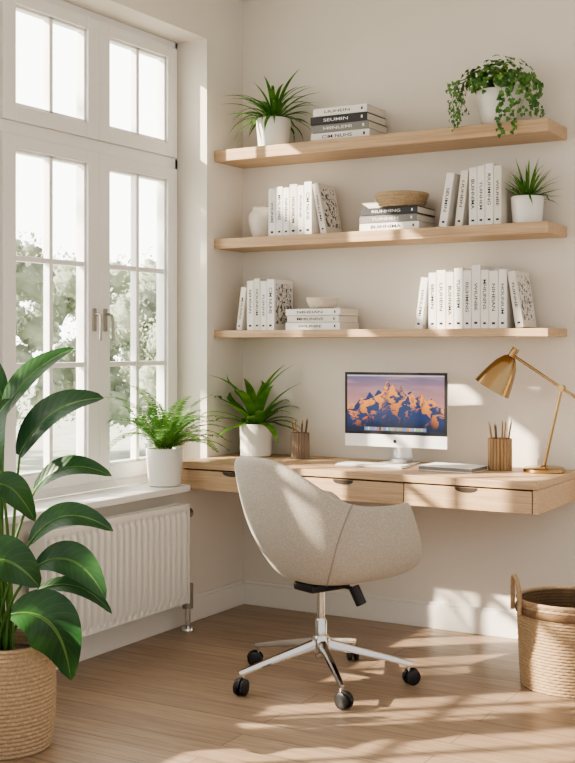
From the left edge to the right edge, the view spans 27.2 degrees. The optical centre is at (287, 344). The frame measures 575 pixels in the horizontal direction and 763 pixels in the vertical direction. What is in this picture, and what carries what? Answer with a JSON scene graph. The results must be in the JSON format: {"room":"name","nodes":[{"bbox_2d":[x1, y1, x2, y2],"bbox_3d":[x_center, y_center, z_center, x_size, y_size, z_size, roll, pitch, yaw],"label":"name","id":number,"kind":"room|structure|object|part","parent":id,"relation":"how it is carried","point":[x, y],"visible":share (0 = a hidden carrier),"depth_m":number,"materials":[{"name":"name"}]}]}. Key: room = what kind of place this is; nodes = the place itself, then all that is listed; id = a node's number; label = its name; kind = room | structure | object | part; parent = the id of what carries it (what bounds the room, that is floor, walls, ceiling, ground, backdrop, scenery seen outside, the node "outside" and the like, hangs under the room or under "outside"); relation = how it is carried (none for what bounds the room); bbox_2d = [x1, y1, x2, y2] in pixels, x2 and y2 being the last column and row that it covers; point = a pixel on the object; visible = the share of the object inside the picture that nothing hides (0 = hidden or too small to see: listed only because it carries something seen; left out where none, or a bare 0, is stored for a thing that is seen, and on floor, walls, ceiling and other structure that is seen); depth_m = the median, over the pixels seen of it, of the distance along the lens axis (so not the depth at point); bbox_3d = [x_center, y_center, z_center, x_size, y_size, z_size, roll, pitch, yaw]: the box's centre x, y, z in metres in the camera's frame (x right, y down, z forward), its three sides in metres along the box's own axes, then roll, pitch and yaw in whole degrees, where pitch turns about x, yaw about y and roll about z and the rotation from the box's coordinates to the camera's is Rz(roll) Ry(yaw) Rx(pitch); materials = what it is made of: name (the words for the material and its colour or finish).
{"room":"office","nodes":[
{"label":"office","id":0,"kind":"room"},
{"bbox_2d":[4,0,242,628],"bbox_3d":[-1.748,-0.210,3.586,0.270,3.000,5.600,0,0,30],"label":"wall","id":1,"kind":"structure","parent":0,"point":[208,34],"depth_m":5.71,"materials":[{"name":"white paint"}]},
{"bbox_2d":[0,0,176,504],"bbox_3d":[-0.999,-0.410,4.960,0.144,2.097,1.828,0,0,30],"label":"window","id":2,"kind":"structure","parent":1,"relation":"in","point":[87,141],"depth_m":5.17,"materials":[{"name":"white paint"}]},
{"bbox_3d":[-1.005,-1.163,4.973,0.070,0.525,0.594,0,0,30],"label":"sash","id":3,"kind":"part","parent":2,"relation":"part of","materials":[{"name":"white paint"}]},
{"bbox_3d":[-1.005,-0.122,4.973,0.070,1.444,0.594,0,0,30],"label":"sash","id":4,"kind":"part","parent":2,"relation":"part of","materials":[{"name":"white paint"}]},
{"bbox_3d":[-0.841,-0.110,5.178,0.008,0.100,0.022,0,0,30],"label":"handle plate","id":5,"kind":"part","parent":2,"relation":"part of","materials":[{"name":"gold metal"}]},
{"bbox_3d":[-0.822,-0.081,5.162,0.040,0.122,0.021,0,0,30],"label":"handle lever","id":6,"kind":"part","parent":2,"relation":"part of","materials":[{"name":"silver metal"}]},
{"bbox_3d":[-0.803,-0.110,5.242,0.008,0.100,0.022,0,0,30],"label":"handle plate","id":7,"kind":"part","parent":2,"relation":"part of","materials":[{"name":"gold metal"}]},
{"bbox_3d":[-0.780,-0.081,5.234,0.040,0.122,0.021,0,0,30],"label":"handle lever","id":8,"kind":"part","parent":2,"relation":"part of","materials":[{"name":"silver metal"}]},
{"bbox_3d":[-0.708,-1.163,5.483,0.070,0.525,0.585,0,0,30],"label":"sash","id":9,"kind":"part","parent":2,"relation":"part of","materials":[{"name":"white paint"}]},
{"bbox_3d":[-0.708,-0.122,5.483,0.070,1.444,0.585,0,0,30],"label":"sash","id":10,"kind":"part","parent":2,"relation":"part of","materials":[{"name":"white paint"}]},
{"bbox_2d":[4,482,190,525],"bbox_3d":[-0.893,0.653,4.886,0.240,0.030,1.848,0,0,30],"label":"windowsill","id":11,"kind":"structure","parent":1,"relation":"attached to","point":[96,499],"depth_m":5.03,"materials":[{"name":"white paint"}]},
{"bbox_2d":[107,385,229,486],"bbox_3d":[-0.502,0.406,5.301,0.452,0.464,0.734,0,0,30],"label":"potted fern","id":12,"kind":"object","parent":11,"relation":"on","point":[164,460],"visible":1,"depth_m":5.31,"materials":[{"name":"green plant"}]},
{"bbox_2d":[146,446,183,486],"bbox_3d":[-0.556,0.551,5.382,0.170,0.172,0.170,0,0,30],"label":"pot","id":13,"kind":"object","parent":12,"relation":"attached to","point":[164,463],"depth_m":5.32,"materials":[{"name":"white ceramic"}]},
{"bbox_2d":[56,579,244,669],"bbox_3d":[-1.624,1.230,3.514,0.018,0.120,5.600,0,0,30],"label":"baseboard","id":14,"kind":"structure","parent":1,"relation":"attached to","point":[228,596],"depth_m":5.32,"materials":[{"name":"white paint"}]},
{"bbox_2d":[238,0,256,2],"bbox_3d":[0.239,-1.770,2.429,4.870,0.120,5.600,0,0,30],"label":"ceiling","id":15,"kind":"structure","parent":0,"point":[242,1],"depth_m":5.90,"materials":[{"name":"paint"}]},
{"bbox_2d":[0,604,574,762],"bbox_3d":[0.239,1.330,2.429,4.870,0.080,5.600,0,0,30],"label":"floor","id":16,"kind":"structure","parent":0,"point":[168,696],"depth_m":4.26,"materials":[{"name":"brown wood"}]},
{"bbox_2d":[0,347,112,760],"bbox_3d":[-0.890,0.634,3.796,0.687,1.311,0.393,0,0,0],"label":"floor plant","id":17,"kind":"object","parent":16,"relation":"on","point":[49,635],"visible":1,"depth_m":3.73,"materials":[{"name":"green plant"}]},
{"bbox_2d":[0,629,56,760],"bbox_3d":[-0.911,1.120,3.828,0.331,0.340,0.330,0,0,0],"label":"basket","id":18,"kind":"object","parent":17,"relation":"attached to","point":[28,674],"depth_m":3.71,"materials":[{"name":"beige wicker"}]},
{"bbox_2d":[29,503,193,636],"bbox_3d":[-0.703,1.000,4.966,0.110,0.578,1.023,0,0,30],"label":"radiator","id":19,"kind":"object","parent":16,"relation":"on","point":[144,562],"visible":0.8,"depth_m":5.00,"materials":[{"name":"metal"}]},
{"bbox_2d":[47,503,188,537],"bbox_3d":[-0.708,0.721,4.930,0.076,0.020,0.940,0,0,30],"label":"grille","id":20,"kind":"object","parent":19,"relation":"attached to","point":[128,519],"depth_m":4.97,"materials":[{"name":"metal"}]},
{"bbox_2d":[233,456,421,709],"bbox_3d":[0.160,0.850,4.559,0.701,0.880,0.742,0,0,8],"label":"office chair","id":21,"kind":"object","parent":16,"relation":"on","point":[315,539],"visible":1,"depth_m":4.36,"materials":[{"name":"fabric"}]},
{"bbox_2d":[236,678,242,688],"bbox_3d":[-0.171,1.243,4.376,0.009,0.034,0.067,0,0,26],"label":"hood","id":22,"kind":"object","parent":21,"relation":"attached to","point":[240,679],"depth_m":4.35,"materials":[{"name":"black plastic"}]},
{"bbox_2d":[247,649,263,656],"bbox_3d":[-0.130,1.243,4.779,0.067,0.034,0.009,0,0,8],"label":"hood","id":23,"kind":"object","parent":21,"relation":"attached to","point":[260,652],"depth_m":4.78,"materials":[{"name":"black plastic"}]},
{"bbox_3d":[-0.035,1.169,4.459,0.332,0.094,0.032,0,0,-29],"label":"leg","id":24,"kind":"part","parent":21,"relation":"part of","materials":[{"name":"silver metal"}]},
{"bbox_3d":[0.163,1.169,4.367,0.032,0.094,0.332,0,0,-11],"label":"leg","id":25,"kind":"part","parent":21,"relation":"part of","materials":[{"name":"silver metal"}]},
{"bbox_2d":[338,690,351,701],"bbox_3d":[0.200,1.243,4.212,0.067,0.034,0.009,0,0,44],"label":"hood","id":26,"kind":"object","parent":21,"relation":"attached to","point":[343,696],"depth_m":4.19,"materials":[{"name":"black plastic"}]},
{"bbox_3d":[0.224,0.922,4.502,0.086,0.026,0.016,0,0,41],"label":"adjustment lever","id":27,"kind":"part","parent":21,"relation":"part of","materials":[{"name":"black plastic"}]},
{"bbox_3d":[0.264,0.944,4.476,0.067,0.081,0.042,0,0,7],"label":"lever knob","id":28,"kind":"part","parent":21,"relation":"part of","materials":[{"name":"black plastic"}]},
{"bbox_2d":[403,667,417,675],"bbox_3d":[0.471,1.243,4.514,0.067,0.034,0.009,0,0,-28],"label":"hood","id":29,"kind":"object","parent":21,"relation":"attached to","point":[409,671],"depth_m":4.50,"materials":[{"name":"black plastic"}]},
{"bbox_2d":[510,573,574,698],"bbox_3d":[1.078,1.078,4.516,0.419,0.424,0.419,0,0,36],"label":"woven basket","id":30,"kind":"object","parent":16,"relation":"on","point":[545,614],"visible":1,"depth_m":4.38,"materials":[{"name":"brown wicker"}]},
{"bbox_3d":[0.863,0.938,4.502,0.024,0.144,0.121,0,0,-4],"label":"handle","id":31,"kind":"part","parent":30,"relation":"part of","materials":[{"name":"brown wicker"}]},
{"bbox_2d":[243,0,574,610],"bbox_3d":[1.686,-0.245,4.914,4.870,3.230,0.150,0,0,30],"label":"wall","id":32,"kind":"structure","parent":0,"point":[399,58],"depth_m":5.43,"materials":[{"name":"white paint"}]},
{"bbox_2d":[181,453,574,514],"bbox_3d":[0.374,0.599,5.272,1.698,0.127,0.549,0,0,30],"label":"desk","id":33,"kind":"object","parent":32,"relation":"attached to","point":[515,490],"visible":0.65,"depth_m":4.93,"materials":[{"name":"brown wood"}]},
{"bbox_3d":[-0.251,0.582,5.321,0.096,0.020,0.001,0,0,30],"label":"drawer pull","id":34,"kind":"part","parent":33,"relation":"part of","materials":[{"name":"brown wood"}]},
{"bbox_3d":[-0.133,0.616,5.523,0.558,0.089,0.466,0,0,30],"label":"drawer","id":35,"kind":"part","parent":33,"relation":"part of","materials":[{"name":"brown wood"}]},
{"bbox_2d":[201,366,310,456],"bbox_3d":[-0.156,0.312,5.620,0.425,0.445,0.470,0,0,30],"label":"potted plant","id":36,"kind":"object","parent":33,"relation":"on","point":[255,434],"visible":0.99,"depth_m":5.65,"materials":[{"name":"green plant"}]},
{"bbox_3d":[-0.152,0.456,5.712,0.158,0.158,0.158,0,0,30],"label":"pot","id":37,"kind":"part","parent":36,"relation":"part of","materials":[{"name":"white ceramic"}]},
{"bbox_2d":[291,432,309,458],"bbox_3d":[0.060,0.474,5.600,0.088,0.122,0.088,0,0,30],"label":"pencil cup","id":38,"kind":"object","parent":33,"relation":"on","point":[300,442],"visible":0.97,"depth_m":5.56,"materials":[{"name":"brown wood"}]},
{"bbox_3d":[0.235,0.582,5.038,0.096,0.020,0.001,0,0,30],"label":"drawer pull","id":39,"kind":"part","parent":33,"relation":"part of","materials":[{"name":"brown wood"}]},
{"bbox_3d":[0.353,0.616,5.241,0.558,0.089,0.466,0,0,30],"label":"drawer","id":40,"kind":"part","parent":33,"relation":"part of","materials":[{"name":"brown wood"}]},
{"bbox_2d":[335,461,411,468],"bbox_3d":[0.377,0.528,5.230,0.320,0.012,0.110,0,0,28],"label":"keyboard","id":41,"kind":"object","parent":33,"relation":"on","point":[345,463],"visible":1,"depth_m":5.19,"materials":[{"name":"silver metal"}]},
{"bbox_2d":[345,372,447,465],"bbox_3d":[0.488,0.329,5.322,0.490,0.412,0.160,0,0,27],"label":"desktop computer","id":42,"kind":"object","parent":33,"relation":"on","point":[401,412],"visible":1,"depth_m":5.31,"materials":[{"name":"silver metal"}]},
{"bbox_2d":[418,462,487,472],"bbox_3d":[0.708,0.525,5.084,0.250,0.020,0.170,0,0,33],"label":"notebook","id":43,"kind":"object","parent":33,"relation":"on","point":[435,466],"visible":1,"depth_m":5.03,"materials":[{"name":"white paper"}]},
{"bbox_3d":[0.715,0.582,4.759,0.096,0.020,0.001,0,0,30],"label":"drawer pull","id":44,"kind":"part","parent":33,"relation":"part of","materials":[{"name":"brown wood"}]},
{"bbox_3d":[0.833,0.616,4.962,0.544,0.089,0.466,0,0,30],"label":"drawer","id":45,"kind":"part","parent":33,"relation":"part of","materials":[{"name":"brown wood"}]},
{"bbox_2d":[488,437,511,470],"bbox_3d":[0.910,0.467,5.093,0.104,0.135,0.104,0,0,30],"label":"pencil cup","id":46,"kind":"object","parent":33,"relation":"on","point":[499,450],"visible":0.98,"depth_m":5.05,"materials":[{"name":"brown wood"}]},
{"bbox_2d":[508,420,511,438],"bbox_3d":[0.943,0.420,5.080,0.034,0.206,0.007,0,0,22],"label":"pencil","id":47,"kind":"object","parent":46,"relation":"in","point":[511,420],"visible":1,"depth_m":5.07,"materials":[{"name":"brown wood"}]},
{"bbox_2d":[475,347,574,473],"bbox_3d":[1.046,0.271,5.010,0.517,0.528,0.178,0,0,23],"label":"desk lamp","id":48,"kind":"object","parent":33,"relation":"on","point":[499,376],"visible":1,"depth_m":5.02,"materials":[{"name":"gold metal"}]},
{"bbox_3d":[0.889,0.134,5.082,0.172,0.189,0.162,0,0,30],"label":"lamp shade","id":49,"kind":"part","parent":48,"relation":"part of","materials":[{"name":"gold metal"}]},
{"bbox_3d":[1.103,0.149,4.981,0.332,0.220,0.012,0,0,30],"label":"arm","id":50,"kind":"part","parent":48,"relation":"part of","materials":[{"name":"gold metal"}]},
{"bbox_3d":[1.111,0.344,4.976,0.089,0.332,0.014,0,0,30],"label":"arm","id":51,"kind":"part","parent":48,"relation":"part of","materials":[{"name":"gold metal"}]},
{"bbox_2d":[244,580,517,638],"bbox_3d":[1.768,1.230,4.769,4.582,0.120,0.018,0,0,30],"label":"baseboard","id":52,"kind":"structure","parent":32,"relation":"attached to","point":[396,610],"depth_m":5.50,"materials":[{"name":"white paint"}]},
{"bbox_2d":[214,118,566,168],"bbox_3d":[0.425,-0.907,5.410,1.648,0.055,0.259,0,0,30],"label":"wall shelf","id":53,"kind":"object","parent":32,"relation":"attached to","point":[540,130],"visible":1,"depth_m":5.29,"materials":[{"name":"brown wood"}]},
{"bbox_2d":[221,71,318,145],"bbox_3d":[-0.082,-1.108,5.607,0.482,0.346,0.417,0,0,30],"label":"potted plant","id":54,"kind":"object","parent":53,"relation":"on","point":[273,128],"visible":0.9,"depth_m":5.60,"materials":[{"name":"green plant"}]},
{"bbox_3d":[-0.066,-1.005,5.662,0.168,0.140,0.168,0,0,30],"label":"pot","id":55,"kind":"part","parent":54,"relation":"part of","materials":[{"name":"white ceramic"}]},
{"bbox_2d":[311,128,383,140],"bbox_3d":[0.288,-0.953,5.484,0.300,0.036,0.201,0,0,30],"label":"book","id":56,"kind":"object","parent":53,"relation":"on","point":[359,132],"visible":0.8,"depth_m":5.39,"materials":[{"name":"white paper"}]},
{"bbox_2d":[313,120,387,133],"bbox_3d":[0.290,-0.991,5.483,0.285,0.036,0.201,0,0,30],"label":"book","id":57,"kind":"object","parent":56,"relation":"on","point":[364,124],"visible":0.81,"depth_m":5.40,"materials":[{"name":"white paper"}]},
{"bbox_2d":[311,112,385,125],"bbox_3d":[0.282,-1.029,5.488,0.290,0.036,0.201,0,0,30],"label":"book","id":58,"kind":"object","parent":57,"relation":"on","point":[360,116],"visible":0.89,"depth_m":5.40,"materials":[{"name":"black paper"}]},
{"bbox_2d":[313,103,385,118],"bbox_3d":[0.287,-1.067,5.484,0.275,0.036,0.201,0,0,30],"label":"book","id":59,"kind":"object","parent":58,"relation":"on","point":[357,108],"visible":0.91,"depth_m":5.40,"materials":[{"name":"white paper"}]},
{"bbox_2d":[445,54,544,138],"bbox_3d":[0.898,-1.048,5.093,0.430,0.378,0.302,0,0,30],"label":"trailing ivy","id":60,"kind":"object","parent":53,"relation":"on","point":[498,104],"visible":0.98,"depth_m":5.02,"materials":[{"name":"green plant"}]},
{"bbox_2d":[476,87,519,123],"bbox_3d":[0.904,-1.013,5.103,0.184,0.155,0.184,0,0,30],"label":"pot","id":61,"kind":"object","parent":60,"relation":"attached to","point":[487,102],"depth_m":5.04,"materials":[{"name":"white ceramic"}]},
{"bbox_2d":[214,221,566,251],"bbox_3d":[0.425,-0.486,5.410,1.648,0.048,0.259,0,0,30],"label":"wall shelf","id":62,"kind":"object","parent":32,"relation":"attached to","point":[541,229],"visible":1,"depth_m":5.28,"materials":[{"name":"brown wood"}]},
{"bbox_2d":[249,206,267,236],"bbox_3d":[-0.129,-0.587,5.733,0.116,0.154,0.116,0,0,30],"label":"vase","id":63,"kind":"object","parent":62,"relation":"on","point":[258,218],"visible":0.7,"depth_m":5.69,"materials":[{"name":"white ceramic"}]},
{"bbox_2d":[268,189,275,235],"bbox_3d":[-0.032,-0.623,5.661,0.040,0.225,0.166,0,0,30],"label":"book","id":64,"kind":"object","parent":62,"relation":"on","point":[271,192],"visible":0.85,"depth_m":5.59,"materials":[{"name":"white paper"}]},
{"bbox_2d":[276,186,286,235],"bbox_3d":[0.006,-0.626,5.646,0.036,0.232,0.178,0,0,30],"label":"book","id":65,"kind":"object","parent":62,"relation":"on","point":[279,190],"visible":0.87,"depth_m":5.57,"materials":[{"name":"white paper"}]},
{"bbox_2d":[283,187,289,234],"bbox_3d":[0.041,-0.623,5.633,0.034,0.225,0.190,0,0,30],"label":"book","id":66,"kind":"object","parent":62,"relation":"on","point":[286,191],"visible":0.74,"depth_m":5.55,"materials":[{"name":"white paper"}]},
{"bbox_2d":[290,184,299,234],"bbox_3d":[0.068,-0.629,5.603,0.040,0.238,0.166,0,0,30],"label":"book","id":67,"kind":"object","parent":62,"relation":"on","point":[293,187],"visible":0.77,"depth_m":5.53,"materials":[{"name":"white paper"}]},
{"bbox_2d":[297,185,303,234],"bbox_3d":[0.105,-0.625,5.589,0.034,0.230,0.178,0,0,30],"label":"book","id":68,"kind":"object","parent":62,"relation":"on","point":[300,189],"visible":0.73,"depth_m":5.51,"materials":[{"name":"white paper"}]},
{"bbox_2d":[304,181,319,233],"bbox_3d":[0.141,-0.633,5.574,0.040,0.245,0.190,0,0,30],"label":"book","id":69,"kind":"object","parent":62,"relation":"on","point":[311,223],"visible":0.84,"depth_m":5.50,"materials":[{"name":"white paper"}]},
{"bbox_2d":[312,183,341,232],"bbox_3d":[0.187,-0.628,5.534,0.074,0.236,0.166,0,0,30],"label":"book","id":70,"kind":"object","parent":62,"relation":"on","point":[324,195],"visible":0.84,"depth_m":5.50,"materials":[{"name":"white paper"}]},
{"bbox_2d":[320,187,339,228],"bbox_3d":[0.200,-0.636,5.527,0.001,0.185,0.135,-13,-6,30],"label":"print","id":71,"kind":"object","parent":70,"relation":"attached to","point":[328,196],"depth_m":5.53},
{"bbox_2d":[360,221,435,230],"bbox_3d":[0.499,-0.527,5.361,0.290,0.034,0.201,0,0,30],"label":"book","id":72,"kind":"object","parent":62,"relation":"on","point":[407,224],"visible":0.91,"depth_m":5.27,"materials":[{"name":"white paper"}]},
{"bbox_2d":[360,213,434,223],"bbox_3d":[0.495,-0.562,5.363,0.280,0.032,0.201,0,0,30],"label":"book","id":73,"kind":"object","parent":72,"relation":"on","point":[412,216],"visible":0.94,"depth_m":5.28,"materials":[{"name":"white paper"}]},
{"bbox_2d":[361,205,434,216],"bbox_3d":[0.500,-0.596,5.361,0.275,0.032,0.201,0,0,30],"label":"book","id":74,"kind":"object","parent":73,"relation":"on","point":[402,209],"visible":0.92,"depth_m":5.28,"materials":[{"name":"black paper"}]},
{"bbox_2d":[374,190,428,207],"bbox_3d":[0.514,-0.647,5.347,0.246,0.067,0.246,0,0,30],"label":"woven bowl","id":75,"kind":"object","parent":74,"relation":"on","point":[397,198],"visible":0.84,"depth_m":5.25,"materials":[{"name":"wicker"}]},
{"bbox_2d":[439,172,460,226],"bbox_3d":[0.730,-0.629,5.218,0.072,0.238,0.166,0,0,30],"label":"book","id":76,"kind":"object","parent":62,"relation":"on","point":[451,189],"visible":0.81,"depth_m":5.15,"materials":[{"name":"white paper"}]},
{"bbox_2d":[455,170,468,225],"bbox_3d":[0.793,-0.631,5.188,0.063,0.242,0.178,0,0,30],"label":"book","id":77,"kind":"object","parent":62,"relation":"on","point":[462,213],"visible":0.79,"depth_m":5.11,"materials":[{"name":"white paper"}]},
{"bbox_2d":[469,167,476,224],"bbox_3d":[0.841,-0.635,5.167,0.036,0.250,0.190,0,0,30],"label":"book","id":78,"kind":"object","parent":62,"relation":"on","point":[472,171],"visible":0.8,"depth_m":5.08,"materials":[{"name":"white paper"}]},
{"bbox_2d":[477,165,484,224],"bbox_3d":[0.867,-0.638,5.139,0.034,0.255,0.166,0,0,30],"label":"book","id":79,"kind":"object","parent":62,"relation":"on","point":[480,169],"visible":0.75,"depth_m":5.07,"materials":[{"name":"white paper"}]},
{"bbox_2d":[485,163,496,223],"bbox_3d":[0.901,-0.641,5.125,0.036,0.262,0.178,0,0,30],"label":"book","id":80,"kind":"object","parent":62,"relation":"on","point":[489,167],"visible":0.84,"depth_m":5.05,"materials":[{"name":"white paper"}]},
{"bbox_2d":[494,165,515,223],"bbox_3d":[0.936,-0.635,5.112,0.034,0.250,0.190,0,0,30],"label":"book","id":81,"kind":"object","parent":62,"relation":"on","point":[502,210],"visible":0.86,"depth_m":5.04,"materials":[{"name":"white paper"}]},
{"bbox_2d":[506,160,559,222],"bbox_3d":[1.043,-0.652,5.015,0.238,0.283,0.296,0,0,30],"label":"potted plant","id":82,"kind":"object","parent":62,"relation":"on","point":[527,206],"visible":0.95,"depth_m":5.00,"materials":[{"name":"green plant"}]},
{"bbox_3d":[1.020,-0.570,5.053,0.140,0.120,0.140,0,0,30],"label":"pot","id":83,"kind":"part","parent":82,"relation":"part of","materials":[{"name":"white ceramic"}]},
{"bbox_2d":[214,328,566,337],"bbox_3d":[0.425,-0.052,5.410,1.648,0.035,0.259,0,0,30],"label":"wall shelf","id":84,"kind":"object","parent":32,"relation":"attached to","point":[480,332],"visible":1,"depth_m":5.24,"materials":[{"name":"brown wood"}]},
{"bbox_2d":[236,287,246,329],"bbox_3d":[-0.179,-0.174,5.747,0.058,0.207,0.166,0,0,30],"label":"book","id":85,"kind":"object","parent":84,"relation":"on","point":[242,313],"visible":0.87,"depth_m":5.68,"materials":[{"name":"white paper"}]},
{"bbox_2d":[247,281,253,329],"bbox_3d":[-0.133,-0.188,5.727,0.038,0.235,0.178,0,0,30],"label":"book","id":86,"kind":"object","parent":84,"relation":"on","point":[250,284],"visible":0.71,"depth_m":5.65,"materials":[{"name":"white paper"}]},
{"bbox_2d":[254,278,266,329],"bbox_3d":[-0.097,-0.193,5.713,0.034,0.245,0.190,0,0,30],"label":"book","id":87,"kind":"object","parent":84,"relation":"on","point":[256,281],"visible":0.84,"depth_m":5.63,"materials":[{"name":"white paper"}]},
{"bbox_2d":[260,281,266,329],"bbox_3d":[-0.072,-0.186,5.685,0.034,0.232,0.166,0,0,30],"label":"book","id":88,"kind":"object","parent":84,"relation":"on","point":[263,284],"visible":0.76,"depth_m":5.61,"materials":[{"name":"white paper"}]},
{"bbox_2d":[267,279,292,329],"bbox_3d":[-0.035,-0.190,5.670,0.041,0.240,0.178,0,0,30],"label":"book","id":89,"kind":"object","parent":84,"relation":"on","point":[279,292],"visible":0.94,"depth_m":5.62,"materials":[{"name":"white paper"}]},
{"bbox_2d":[276,283,290,323],"bbox_3d":[-0.018,-0.195,5.661,0.001,0.190,0.147,0,0,30],"label":"print","id":90,"kind":"object","parent":89,"relation":"attached to","point":[283,291],"depth_m":5.65},
{"bbox_2d":[286,322,359,329],"bbox_3d":[0.165,-0.087,5.556,0.285,0.033,0.201,0,0,30],"label":"book","id":91,"kind":"object","parent":84,"relation":"on","point":[321,325],"visible":0.94,"depth_m":5.47,"materials":[{"name":"white paper"}]},
{"bbox_2d":[287,315,358,322],"bbox_3d":[0.166,-0.120,5.555,0.272,0.030,0.201,0,0,30],"label":"book","id":92,"kind":"object","parent":91,"relation":"on","point":[326,318],"visible":1,"depth_m":5.48,"materials":[{"name":"white paper"}]},
{"bbox_2d":[286,308,359,315],"bbox_3d":[0.165,-0.152,5.556,0.285,0.030,0.201,0,0,30],"label":"book","id":93,"kind":"object","parent":92,"relation":"on","point":[329,311],"visible":0.94,"depth_m":5.48,"materials":[{"name":"white paper"}]},
{"bbox_2d":[306,297,338,308],"bbox_3d":[0.164,-0.194,5.540,0.154,0.050,0.154,0,0,30],"label":"bowl","id":94,"kind":"object","parent":93,"relation":"on","point":[315,302],"visible":0.96,"depth_m":5.48,"materials":[{"name":"white ceramic"}]},
{"bbox_2d":[415,277,428,328],"bbox_3d":[0.627,-0.184,5.278,0.065,0.227,0.166,0,0,30],"label":"book","id":95,"kind":"object","parent":84,"relation":"on","point":[422,314],"visible":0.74,"depth_m":5.21,"materials":[{"name":"white paper"}]},
{"bbox_2d":[429,273,436,328],"bbox_3d":[0.676,-0.193,5.256,0.036,0.245,0.178,0,0,30],"label":"book","id":96,"kind":"object","parent":84,"relation":"on","point":[432,276],"visible":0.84,"depth_m":5.18,"materials":[{"name":"white paper"}]},
{"bbox_2d":[437,270,453,328],"bbox_3d":[0.714,-0.198,5.241,0.042,0.255,0.190,0,0,30],"label":"book","id":97,"kind":"object","parent":84,"relation":"on","point":[441,274],"visible":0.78,"depth_m":5.16,"materials":[{"name":"white paper"}]},
{"bbox_2d":[446,272,453,328],"bbox_3d":[0.743,-0.193,5.210,0.036,0.245,0.166,0,0,30],"label":"book","id":98,"kind":"object","parent":84,"relation":"on","point":[449,275],"visible":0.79,"depth_m":5.14,"materials":[{"name":"white paper"}]},
{"bbox_2d":[454,268,470,328],"bbox_3d":[0.781,-0.201,5.195,0.040,0.262,0.178,0,0,30],"label":"book","id":99,"kind":"object","parent":84,"relation":"on","point":[458,272],"visible":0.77,"depth_m":5.12,"materials":[{"name":"white paper"}]},
{"bbox_2d":[463,270,471,328],"bbox_3d":[0.818,-0.195,5.181,0.036,0.250,0.190,0,0,30],"label":"book","id":100,"kind":"object","parent":84,"relation":"on","point":[466,273],"visible":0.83,"depth_m":5.10,"materials":[{"name":"white paper"}]},
{"bbox_2d":[471,265,493,328],"bbox_3d":[0.847,-0.206,5.150,0.040,0.272,0.166,0,0,30],"label":"book","id":101,"kind":"object","parent":84,"relation":"on","point":[475,269],"visible":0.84,"depth_m":5.08,"materials":[{"name":"white paper"}]},
{"bbox_2d":[481,270,493,327],"bbox_3d":[0.884,-0.195,5.135,0.036,0.250,0.178,0,0,30],"label":"book","id":102,"kind":"object","parent":84,"relation":"on","point":[484,273],"visible":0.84,"depth_m":5.06,"materials":[{"name":"white paper"}]},
{"bbox_2d":[489,271,498,327],"bbox_3d":[0.921,-0.193,5.120,0.040,0.245,0.190,0,0,30],"label":"book","id":103,"kind":"object","parent":84,"relation":"on","point":[493,275],"visible":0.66,"depth_m":5.04,"materials":[{"name":"white paper"}]},
{"bbox_2d":[499,269,515,327],"bbox_3d":[0.950,-0.195,5.090,0.036,0.250,0.166,0,0,30],"label":"book","id":104,"kind":"object","parent":84,"relation":"on","point":[506,315],"visible":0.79,"depth_m":5.02,"materials":[{"name":"white paper"}]},
{"bbox_2d":[507,271,536,327],"bbox_3d":[1.002,-0.192,5.067,0.071,0.242,0.178,0,0,30],"label":"book","id":105,"kind":"object","parent":84,"relation":"on","point":[519,282],"visible":0.93,"depth_m":5.01,"materials":[{"name":"white paper"}]},
{"bbox_2d":[517,276,534,320],"bbox_3d":[1.016,-0.199,5.059,0.001,0.190,0.147,-10,-5,30],"label":"print","id":106,"kind":"object","parent":105,"relation":"attached to","point":[523,282],"depth_m":5.06},
{"label":"outside","id":107,"kind":"structure","parent":0,"visible":0},
{"bbox_2d":[16,386,149,500],"bbox_3d":[-9.588,1.640,20.066,29.600,0.100,45.000,0,0,30],"label":"ground","id":108,"kind":"structure","parent":107,"point":[64,437],"depth_m":18.98,"materials":[{"name":"white"}]},
{"bbox_2d":[16,231,73,426],"bbox_3d":[-3.795,0.039,13.639,2.166,3.107,2.245,0,0,38],"label":"tree","id":109,"kind":"object","parent":108,"relation":"on","point":[29,276],"visible":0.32,"depth_m":13.63,"materials":[{"name":"green plant"}]},
{"bbox_2d":[23,246,156,452],"bbox_3d":[-2.283,0.067,17.620,3.072,3.051,3.033,0,0,30],"label":"tree","id":110,"kind":"object","parent":108,"relation":"on","point":[66,302],"visible":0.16,"depth_m":16.89,"materials":[{"name":"green plant"}]},
{"bbox_2d":[110,279,156,448],"bbox_3d":[-1.178,0.400,14.114,2.139,2.387,2.189,0,0,21],"label":"tree","id":111,"kind":"object","parent":108,"relation":"on","point":[120,310],"visible":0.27,"depth_m":13.56,"materials":[{"name":"green plant"}]}
]}

